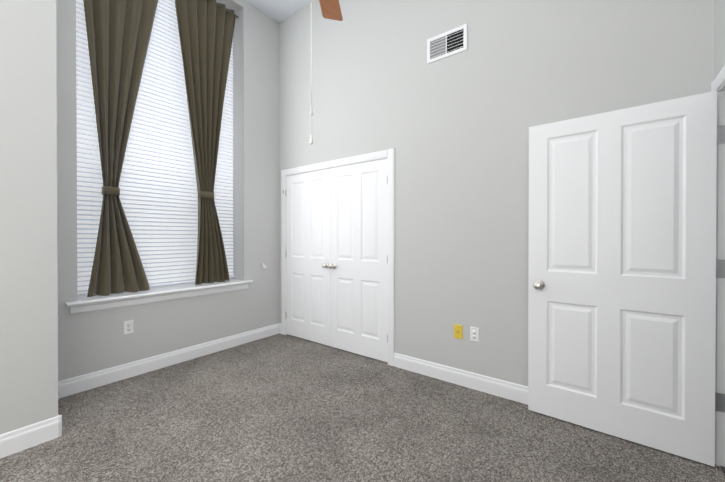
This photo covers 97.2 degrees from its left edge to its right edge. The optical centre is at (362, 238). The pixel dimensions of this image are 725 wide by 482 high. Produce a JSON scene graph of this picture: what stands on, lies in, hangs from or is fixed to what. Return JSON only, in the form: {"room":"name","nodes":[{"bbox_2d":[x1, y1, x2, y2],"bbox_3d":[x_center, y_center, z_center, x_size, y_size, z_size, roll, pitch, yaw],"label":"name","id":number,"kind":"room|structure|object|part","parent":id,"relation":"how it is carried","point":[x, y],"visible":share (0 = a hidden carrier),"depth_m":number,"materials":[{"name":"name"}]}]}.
{"room":"empty bedroom","nodes":[
{"label":"empty bedroom","id":0,"kind":"room"},
{"bbox_2d":[56,0,278,380],"bbox_3d":[-1.927,-0.778,3.341,0.350,4.030,2.320,0,0,37],"label":"wall","id":1,"kind":"structure","parent":0,"point":[91,342],"depth_m":3.56,"materials":[{"name":"grey paint"}]},
{"bbox_2d":[124,320,133,334],"bbox_3d":[-2.084,0.792,2.848,0.007,0.116,0.072,0,0,37],"label":"outlet","id":2,"kind":"object","parent":1,"relation":"attached to","point":[128,327],"visible":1,"depth_m":2.84,"materials":[{"name":"white plastic"}]},
{"bbox_2d":[76,0,230,295],"bbox_3d":[-2.084,-1.103,3.339,0.050,3.200,1.490,0,0,37],"label":"window","id":3,"kind":"structure","parent":1,"relation":"in","point":[152,89],"depth_m":3.32,"materials":[{"name":"white plastic"}]},
{"bbox_3d":[-2.084,-1.103,3.339,0.006,3.090,1.380,0,0,37],"label":"glass","id":4,"kind":"part","parent":3,"relation":"part of","materials":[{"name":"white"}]},
{"bbox_2d":[76,0,233,293],"bbox_3d":[-2.016,-1.115,3.288,0.060,3.168,1.466,0,0,37],"label":"window blinds","id":5,"kind":"object","parent":3,"relation":"attached to","point":[158,196],"visible":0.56,"depth_m":3.22,"materials":[{"name":"white plastic"}]},
{"bbox_2d":[65,279,252,314],"bbox_3d":[-1.926,0.550,3.228,0.345,0.105,1.640,0,0,37],"label":"window sill","id":6,"kind":"structure","parent":1,"relation":"attached to","point":[83,304],"depth_m":2.99,"materials":[{"name":"white wood"}]},
{"bbox_2d":[83,0,237,296],"bbox_3d":[-1.922,-1.092,3.216,0.143,3.170,1.486,0,0,37],"label":"curtains","id":7,"kind":"object","parent":1,"relation":"attached to","point":[118,34],"visible":1,"depth_m":2.98,"materials":[{"name":"brown fabric"}]},
{"bbox_2d":[58,323,280,398],"bbox_3d":[-1.745,1.172,3.276,0.030,0.130,2.220,0,0,37],"label":"baseboard","id":8,"kind":"structure","parent":1,"relation":"attached to","point":[78,384],"depth_m":3.01,"materials":[{"name":"white wood"}]},
{"bbox_2d":[245,0,313,22],"bbox_3d":[-0.284,-2.832,1.137,5.620,0.100,5.620,0,0,37],"label":"ceiling","id":9,"kind":"structure","parent":0,"point":[278,11],"depth_m":3.85,"materials":[{"name":"white paint"}]},
{"bbox_2d":[309,0,342,144],"bbox_3d":[-0.277,-1.625,1.575,1.297,2.316,1.249,0,0,37],"label":"ceiling fan","id":10,"kind":"object","parent":9,"relation":"hanging from","point":[331,9],"visible":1,"depth_m":2.13,"materials":[{"name":"brown wood"}]},
{"bbox_2d":[0,334,724,481],"bbox_3d":[-1.072,1.298,1.268,4.235,0.100,4.840,0,0,37],"label":"floor","id":11,"kind":"structure","parent":0,"point":[281,408],"depth_m":2.04,"materials":[{"name":"carpet"}]},
{"bbox_2d":[0,0,57,434],"bbox_3d":[-2.892,-0.767,1.248,0.650,4.030,2.380,0,0,37],"label":"wall bump-out","id":12,"kind":"object","parent":11,"relation":"on","point":[28,261],"visible":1,"depth_m":1.90,"materials":[{"name":"grey paint"}]},
{"bbox_2d":[0,414,61,458],"bbox_3d":[-2.614,1.184,1.075,0.015,0.130,2.365,0,0,37],"label":"baseboard","id":13,"kind":"structure","parent":11,"relation":"on","point":[24,438],"depth_m":1.90,"materials":[{"name":"white wood"}]},
{"bbox_2d":[279,0,713,386],"bbox_3d":[0.400,-0.777,3.103,4.340,4.030,0.120,0,0,37],"label":"wall","id":14,"kind":"structure","parent":0,"point":[453,130],"depth_m":2.67,"materials":[{"name":"grey paint"}]},
{"bbox_2d":[286,169,330,345],"bbox_3d":[-0.678,0.215,3.837,0.766,2.015,0.102,0,0,37],"label":"closet door","id":15,"kind":"structure","parent":14,"relation":"in","point":[308,255],"depth_m":3.83,"materials":[{"name":"white wood"}]},
{"bbox_3d":[-0.426,0.308,3.623,0.066,0.066,0.067,0,0,37],"label":"knob","id":16,"kind":"part","parent":15,"relation":"part of","materials":[{"name":"silver metal"}]},
{"bbox_2d":[281,148,394,365],"bbox_3d":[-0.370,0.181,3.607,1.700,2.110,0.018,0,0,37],"label":"trim","id":17,"kind":"structure","parent":14,"relation":"attached to","point":[389,154],"depth_m":3.14,"materials":[{"name":"white wood"}]},
{"bbox_2d":[329,158,387,361],"bbox_3d":[-0.067,0.217,3.372,0.766,2.015,0.102,0,0,37],"label":"closet door","id":18,"kind":"structure","parent":14,"relation":"in","point":[358,266],"depth_m":3.36,"materials":[{"name":"white wood"}]},
{"bbox_3d":[-0.341,0.309,3.559,0.066,0.066,0.067,0,0,37],"label":"knob","id":19,"kind":"part","parent":18,"relation":"part of","materials":[{"name":"silver metal"}]},
{"bbox_2d":[427,24,466,63],"bbox_3d":[0.726,-1.680,2.768,0.360,0.215,0.010,0,0,37],"label":"air vent","id":20,"kind":"object","parent":14,"relation":"in","point":[447,43],"visible":1,"depth_m":2.76,"materials":[{"name":"white metal"}]},
{"bbox_2d":[454,324,462,338],"bbox_3d":[0.812,0.793,2.713,0.072,0.116,0.014,0,0,37],"label":"electrical outlet","id":21,"kind":"object","parent":14,"relation":"attached to","point":[458,331],"visible":1,"depth_m":2.71,"materials":[{"name":"yellow plastic"}]},
{"bbox_2d":[394,353,527,404],"bbox_3d":[1.148,1.177,2.458,2.115,0.130,0.015,0,0,37],"label":"baseboard","id":22,"kind":"structure","parent":14,"relation":"attached to","point":[497,387],"depth_m":2.67,"materials":[{"name":"white wood"}]},
{"bbox_2d":[470,327,478,341],"bbox_3d":[0.923,0.791,2.633,0.072,0.116,0.007,0,0,37],"label":"electrical outlet","id":23,"kind":"object","parent":14,"relation":"attached to","point":[474,333],"visible":1,"depth_m":2.63,"materials":[{"name":"white plastic"}]},
{"bbox_2d":[528,91,724,466],"bbox_3d":[1.580,0.219,2.006,0.969,2.030,0.169,0,0,39],"label":"entry door","id":24,"kind":"structure","parent":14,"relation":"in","point":[622,268],"depth_m":1.95,"materials":[{"name":"white wood"}]},
{"bbox_3d":[1.243,0.328,2.277,0.104,0.066,0.169,0,0,39],"label":"knob","id":25,"kind":"part","parent":24,"relation":"part of","materials":[{"name":"silver metal"}]},
{"bbox_3d":[1.958,0.165,1.737,0.044,1.560,0.004,0,0,37],"label":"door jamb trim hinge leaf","id":26,"kind":"part","parent":24,"relation":"part of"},
{"bbox_2d":[714,0,724,79],"bbox_3d":[0.649,-0.760,-0.053,0.120,4.030,4.600,0,0,37],"label":"wall","id":27,"kind":"structure","parent":0,"point":[719,34],"depth_m":1.73,"materials":[{"name":"grey paint"}]},
{"bbox_2d":[711,65,724,466],"bbox_3d":[1.712,0.187,1.348,0.156,2.121,1.072,0,0,37],"label":"door frame","id":28,"kind":"structure","parent":27,"relation":"attached to","point":[720,376],"depth_m":1.74,"materials":[{"name":"white wood"}]}
]}

